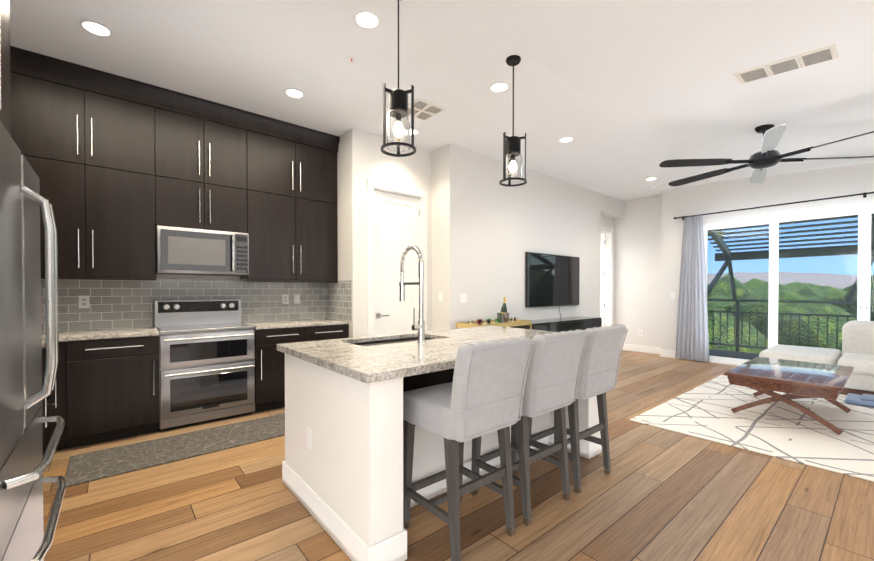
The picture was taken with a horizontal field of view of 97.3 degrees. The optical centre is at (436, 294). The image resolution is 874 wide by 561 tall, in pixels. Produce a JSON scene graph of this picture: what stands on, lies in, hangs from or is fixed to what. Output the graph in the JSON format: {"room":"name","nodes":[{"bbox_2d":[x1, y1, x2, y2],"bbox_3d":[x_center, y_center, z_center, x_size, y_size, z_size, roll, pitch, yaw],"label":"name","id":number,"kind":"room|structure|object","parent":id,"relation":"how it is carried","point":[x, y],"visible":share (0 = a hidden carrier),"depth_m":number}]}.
{"room":"kitchen","nodes":[
{"label":"kitchen","id":0,"kind":"room"},
{"bbox_2d":[41,274,324,331],"bbox_3d":[-2.669,-0.359,4.149,3.300,3.180,0.128,-1,1,-40],"label":"wall","id":1,"kind":"structure","parent":0,"point":[113,303],"depth_m":3.95},
{"bbox_2d":[0,0,35,171],"bbox_3d":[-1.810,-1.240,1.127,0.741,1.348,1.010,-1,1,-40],"label":"upper cabinet","id":2,"kind":"object","parent":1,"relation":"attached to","point":[17,65],"depth_m":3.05},
{"bbox_2d":[78,296,89,307],"bbox_3d":[-3.269,0.068,3.562,0.075,0.118,0.008,-1,1,-40],"label":"outlet","id":3,"kind":"object","parent":1,"relation":"attached to","point":[83,301],"depth_m":3.56},
{"bbox_2d":[35,68,159,279],"bbox_3d":[-3.136,-0.986,3.447,0.971,1.650,0.346,-1,1,-40],"label":"upper cabinet","id":4,"kind":"object","parent":1,"relation":"attached to","point":[123,167],"depth_m":3.36},
{"bbox_2d":[156,100,247,232],"bbox_3d":[-2.459,-1.236,4.012,0.799,1.163,0.346,-1,1,-40],"label":"upper cabinet","id":5,"kind":"object","parent":1,"relation":"attached to","point":[202,181],"depth_m":3.85},
{"bbox_2d":[156,226,248,275],"bbox_3d":[-2.417,-0.429,3.972,0.792,0.440,0.457,-1,1,-40],"label":"over-the-range microwave","id":6,"kind":"object","parent":5,"relation":"attached to","point":[184,251],"visible":0.98,"depth_m":3.81},
{"bbox_2d":[282,294,288,303],"bbox_3d":[-1.867,0.055,4.738,0.075,0.118,0.008,-1,1,-40],"label":"outlet","id":7,"kind":"object","parent":1,"relation":"attached to","point":[285,297],"depth_m":4.73},
{"bbox_2d":[240,124,337,282],"bbox_3d":[-1.751,-0.999,4.607,1.047,1.650,0.346,-1,1,-40],"label":"upper cabinet","id":8,"kind":"object","parent":1,"relation":"attached to","point":[292,180],"depth_m":4.43},
{"bbox_2d":[294,294,299,303],"bbox_3d":[-1.759,0.054,4.827,0.075,0.118,0.009,-1,1,-40],"label":"light switch","id":9,"kind":"object","parent":1,"relation":"attached to","point":[296,296],"depth_m":4.83},
{"bbox_2d":[325,134,344,319],"bbox_3d":[-1.222,-0.367,4.891,0.128,3.180,0.570,-1,1,-40],"label":"wall","id":10,"kind":"structure","parent":0,"point":[334,292],"depth_m":4.77},
{"bbox_2d":[10,0,873,200],"bbox_3d":[2.201,-1.771,3.568,10.280,0.582,10.430,-1,1,-40],"label":"ceiling","id":11,"kind":"structure","parent":0,"point":[629,96],"depth_m":3.25},
{"bbox_2d":[79,19,112,36],"bbox_3d":[-2.471,-1.930,2.790,0.189,0.009,0.189,0,1,5],"label":"recessed light","id":12,"kind":"object","parent":11,"relation":"in","point":[94,27],"depth_m":2.79},
{"bbox_2d":[284,88,304,98],"bbox_3d":[-1.375,-1.940,3.708,0.189,0.009,0.189,0,1,5],"label":"recessed light","id":13,"kind":"object","parent":11,"relation":"in","point":[291,92],"depth_m":3.71},
{"bbox_2d":[353,10,380,28],"bbox_3d":[-0.491,-1.929,2.700,0.189,0.009,0.189,0,1,5],"label":"recessed light","id":14,"kind":"object","parent":11,"relation":"in","point":[366,19],"depth_m":2.70},
{"bbox_2d":[381,0,415,156],"bbox_3d":[-0.245,-1.423,2.443,0.226,1.015,0.226,-1,1,-40],"label":"pendant light","id":15,"kind":"object","parent":11,"relation":"hanging from","point":[398,129],"visible":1,"depth_m":2.39},
{"bbox_2d":[410,128,419,134],"bbox_3d":[-0.302,-1.949,4.607,0.189,0.009,0.189,0,1,5],"label":"recessed light","id":16,"kind":"object","parent":11,"relation":"in","point":[416,131],"depth_m":4.60},
{"bbox_2d":[408,98,445,120],"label":"ceiling vent","id":17,"kind":"object","parent":11,"relation":"in","point":[424,110],"depth_m":4.02},
{"bbox_2d":[489,82,508,92],"bbox_3d":[0.582,-1.938,3.599,0.189,0.009,0.189,0,1,5],"label":"recessed light","id":18,"kind":"object","parent":11,"relation":"in","point":[497,87],"depth_m":3.60},
{"bbox_2d":[499,55,526,186],"bbox_3d":[0.629,-1.431,3.175,0.226,1.015,0.226,-1,1,-40],"label":"pendant light","id":19,"kind":"object","parent":11,"relation":"hanging from","point":[512,164],"visible":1,"depth_m":3.12},
{"bbox_2d":[558,136,573,142],"bbox_3d":[1.628,-1.952,4.841,0.189,0.009,0.189,0,1,5],"label":"recessed light","id":20,"kind":"object","parent":11,"relation":"in","point":[568,138],"depth_m":4.84},
{"bbox_2d":[645,177,656,180],"bbox_3d":[3.645,-1.970,6.544,0.189,0.009,0.189,0,1,5],"label":"recessed light","id":21,"kind":"object","parent":11,"relation":"in","point":[650,178],"depth_m":6.53},
{"bbox_2d":[659,124,873,185],"bbox_3d":[3.668,-1.653,4.310,2.159,0.454,2.141,-1,1,-40],"label":"ceiling fan","id":22,"kind":"object","parent":11,"relation":"hanging from","point":[767,155],"visible":0.98,"depth_m":4.29},
{"bbox_2d":[733,44,838,83],"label":"ceiling vent","id":23,"kind":"object","parent":11,"relation":"in","point":[827,53],"depth_m":3.04},
{"bbox_2d":[43,350,873,560],"bbox_3d":[1.940,1.280,3.383,9.600,0.080,10.430,-1,1,-40],"label":"floor","id":24,"kind":"structure","parent":0,"point":[658,494],"depth_m":2.25},
{"bbox_2d":[0,121,65,560],"bbox_3d":[-1.753,0.366,1.205,0.812,1.795,0.894,-1,1,-40],"label":"fridge","id":25,"kind":"object","parent":24,"relation":"on","point":[25,463],"visible":1,"depth_m":1.37},
{"bbox_2d":[42,348,43,455],"bbox_3d":[-2.710,0.816,2.143,0.636,0.875,0.570,-1,1,-40],"label":"base cabinet","id":26,"kind":"object","parent":24,"relation":"on","point":[42,348],"depth_m":2.68},
{"bbox_2d":[44,344,51,452],"bbox_3d":[-3.073,0.811,2.576,0.636,0.875,0.560,-1,1,-40],"label":"base cabinet","id":27,"kind":"object","parent":24,"relation":"on","point":[48,400],"depth_m":2.84},
{"bbox_2d":[41,336,45,347],"bbox_3d":[-2.692,0.358,2.127,0.641,0.040,1.670,-1,1,-40],"label":"countertop","id":28,"kind":"structure","parent":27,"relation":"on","point":[43,338],"depth_m":2.73},
{"bbox_2d":[64,336,159,448],"bbox_3d":[-2.902,0.801,3.473,0.599,0.875,0.636,-1,1,-40],"label":"base cabinet","id":29,"kind":"object","parent":24,"relation":"on","point":[111,383],"depth_m":3.21},
{"bbox_2d":[41,326,158,343],"bbox_3d":[-3.176,0.346,3.229,1.325,0.040,0.641,-1,1,-40],"label":"countertop","id":30,"kind":"structure","parent":29,"relation":"on","point":[85,334],"depth_m":3.31},
{"bbox_2d":[64,413,284,486],"bbox_3d":[-1.835,1.234,3.357,2.020,0.012,0.600,-1,1,-40],"label":"runner mat","id":31,"kind":"object","parent":24,"relation":"on","point":[96,465],"visible":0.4,"depth_m":3.06},
{"bbox_2d":[154,299,254,430],"bbox_3d":[-2.345,0.646,3.898,0.798,1.175,0.682,-1,1,-40],"label":"range","id":32,"kind":"object","parent":24,"relation":"on","point":[206,361],"visible":1,"depth_m":3.73},
{"bbox_2d":[253,324,307,412],"bbox_3d":[-1.859,0.792,4.347,0.519,0.875,0.636,-1,1,-40],"label":"base cabinet","id":33,"kind":"object","parent":24,"relation":"on","point":[269,362],"depth_m":4.04},
{"bbox_2d":[241,318,347,327],"bbox_3d":[-1.654,0.332,4.504,1.040,0.040,0.641,-1,1,-40],"label":"countertop","id":34,"kind":"structure","parent":33,"relation":"on","point":[273,323],"depth_m":4.34},
{"bbox_2d":[308,324,348,340],"bbox_3d":[-1.458,0.788,4.683,0.526,0.875,0.636,-1,1,-40],"label":"base cabinet","id":35,"kind":"object","parent":24,"relation":"on","point":[316,332],"depth_m":4.43},
{"bbox_2d":[277,350,601,560],"bbox_3d":[0.132,0.803,2.804,2.100,0.886,1.163,-1,1,-40],"label":"kitchen island","id":36,"kind":"object","parent":24,"relation":"on","point":[342,472],"depth_m":1.97},
{"bbox_2d":[277,326,558,385],"bbox_3d":[0.126,0.350,2.805,2.130,0.040,1.210,-1,1,-40],"label":"island countertop","id":37,"kind":"structure","parent":36,"relation":"on","point":[379,358],"depth_m":2.31},
{"bbox_2d":[399,245,425,342],"bbox_3d":[-0.196,-0.014,2.743,0.100,0.688,0.284,-1,1,-40],"label":"spring faucet","id":38,"kind":"object","parent":37,"relation":"on","point":[420,327],"visible":1,"depth_m":2.66},
{"bbox_2d":[403,336,533,560],"bbox_3d":[0.130,0.733,2.011,0.461,1.044,0.588,-1,1,-40],"label":"bar stool","id":39,"kind":"object","parent":24,"relation":"on","point":[481,394],"visible":0.94,"depth_m":1.84},
{"bbox_2d":[456,319,531,328],"bbox_3d":[0.789,0.792,5.234,1.082,0.855,0.465,-1,1,-40],"label":"bar cart","id":40,"kind":"object","parent":24,"relation":"on","point":[493,323],"visible":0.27,"depth_m":5.08},
{"bbox_2d":[468,297,517,324],"bbox_3d":[0.798,0.222,5.202,0.904,0.370,0.200,-1,1,-40],"label":"bottles","id":41,"kind":"object","parent":40,"relation":"on","point":[503,316],"visible":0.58,"depth_m":5.21},
{"bbox_2d":[471,329,588,525],"bbox_3d":[0.536,0.729,2.352,0.461,1.044,0.588,-1,1,-40],"label":"bar stool","id":42,"kind":"object","parent":24,"relation":"on","point":[551,376],"visible":0.77,"depth_m":2.15},
{"bbox_2d":[511,316,601,331],"bbox_3d":[1.976,0.806,6.239,1.970,0.805,0.431,-1,1,-40],"label":"credenza","id":43,"kind":"object","parent":24,"relation":"on","point":[566,324],"visible":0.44,"depth_m":6.03},
{"bbox_2d":[528,324,627,492],"bbox_3d":[0.934,0.725,2.686,0.461,1.044,0.588,-1,1,-40],"label":"bar stool","id":44,"kind":"object","parent":24,"relation":"on","point":[599,368],"visible":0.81,"depth_m":2.48},
{"bbox_2d":[630,375,873,481],"bbox_3d":[4.091,1.232,3.548,3.090,0.010,3.180,-1,1,-40],"label":"living room rug","id":45,"kind":"object","parent":24,"relation":"on","point":[781,430],"visible":0.91,"depth_m":3.60},
{"bbox_2d":[724,357,853,434],"bbox_3d":[3.653,0.995,3.967,1.420,0.449,0.810,-1,1,-40],"label":"coffee table","id":46,"kind":"object","parent":45,"relation":"on","point":[792,379],"visible":1,"depth_m":3.68},
{"bbox_2d":[845,393,873,406],"bbox_3d":[5.007,1.183,4.112,0.440,0.072,0.870,-1,1,-40],"label":"throw blanket","id":47,"kind":"object","parent":45,"relation":"on","point":[867,400],"visible":1,"depth_m":4.27},
{"bbox_2d":[759,320,873,394],"bbox_3d":[5.798,0.791,4.496,1.270,0.848,3.030,-1,1,-40],"label":"sectional sofa","id":48,"kind":"object","parent":24,"relation":"on","point":[857,353],"visible":0.71,"depth_m":4.94},
{"bbox_2d":[345,128,624,343],"bbox_3d":[1.500,-0.384,6.454,6.308,3.180,0.490,-1,1,-40],"label":"wall","id":49,"kind":"structure","parent":0,"point":[486,231],"depth_m":5.37},
{"bbox_2d":[374,190,419,335],"bbox_3d":[-0.501,-0.041,4.970,0.722,2.502,0.100,-1,1,-40],"label":"pantry door","id":50,"kind":"structure","parent":49,"relation":"in","point":[396,225],"depth_m":4.95},
{"bbox_2d":[367,179,426,335],"bbox_3d":[-0.517,-0.088,4.994,1.080,2.620,0.142,-1,1,-40],"label":"door frame","id":51,"kind":"structure","parent":49,"relation":"attached to","point":[372,185],"depth_m":4.71},
{"bbox_2d":[460,294,465,302],"bbox_3d":[0.353,0.050,5.171,0.121,0.118,0.009,-1,1,-40],"label":"light switch","id":52,"kind":"object","parent":49,"relation":"attached to","point":[462,296],"depth_m":5.17},
{"bbox_2d":[525,252,579,315],"bbox_3d":[1.986,-0.064,6.513,1.550,1.221,0.046,-1,1,-40],"label":"screen","id":53,"kind":"object","parent":49,"relation":"attached to","point":[552,280],"visible":0.98,"depth_m":6.42},
{"bbox_2d":[600,234,604,326],"bbox_3d":[3.353,-0.080,8.624,0.221,2.502,0.778,-1,1,-40],"label":"bedroom door","id":54,"kind":"structure","parent":49,"relation":"in","point":[602,279],"depth_m":8.40},
{"bbox_2d":[601,226,660,353],"bbox_3d":[3.760,-0.117,7.705,1.000,2.620,1.160,-1,1,-40],"label":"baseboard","id":55,"kind":"structure","parent":49,"relation":"attached to","point":[610,234],"depth_m":8.32},
{"bbox_2d":[625,195,660,346],"bbox_3d":[4.323,-0.399,7.879,0.150,3.180,0.950,-1,1,-40],"label":"wall","id":56,"kind":"structure","parent":0,"point":[642,215],"depth_m":7.90},
{"bbox_2d":[661,163,873,350],"bbox_3d":[6.506,-0.367,4.914,0.130,3.180,6.640,-1,1,-40],"label":"wall","id":57,"kind":"structure","parent":0,"point":[733,194],"depth_m":6.45},
{"bbox_2d":[659,349,690,359],"bbox_3d":[4.491,1.128,7.224,0.015,0.140,0.565,-1,1,-40],"label":"baseboard","id":58,"kind":"structure","parent":57,"relation":"attached to","point":[663,353],"depth_m":7.32},
{"bbox_2d":[674,192,873,361],"bbox_3d":[5.927,-0.117,5.411,0.122,2.630,4.650,-1,1,-40],"label":"curtain","id":59,"kind":"object","parent":57,"relation":"hanging from","point":[692,339],"visible":1,"depth_m":6.93},
{"bbox_2d":[703,205,873,365],"bbox_3d":[6.039,-0.017,5.440,0.147,2.468,3.996,-1,1,-40],"label":"door","id":60,"kind":"structure","parent":57,"relation":"in","point":[863,213],"depth_m":6.10},
{"bbox_2d":[707,214,873,359],"bbox_3d":[7.435,-0.218,5.949,2.620,3.100,5.992,-1,1,-40],"label":"balcony","id":61,"kind":"object","parent":57,"relation":"attached to","point":[814,252],"depth_m":7.74},
{"label":"outside","id":62,"kind":"structure","parent":0,"visible":0},
{"bbox_2d":[707,272,856,288],"bbox_3d":[156.879,-5.338,131.182,391.000,17.582,520.000,-1,1,-40],"label":"mountains","id":63,"kind":"structure","parent":62,"point":[839,279],"depth_m":240.37},
{"bbox_2d":[707,231,873,352],"bbox_3d":[38.343,0.452,22.839,60.009,10.846,71.429,-1,1,-40],"label":"trees","id":64,"kind":"object","parent":63,"relation":"on","point":[820,295],"depth_m":17.11}
]}

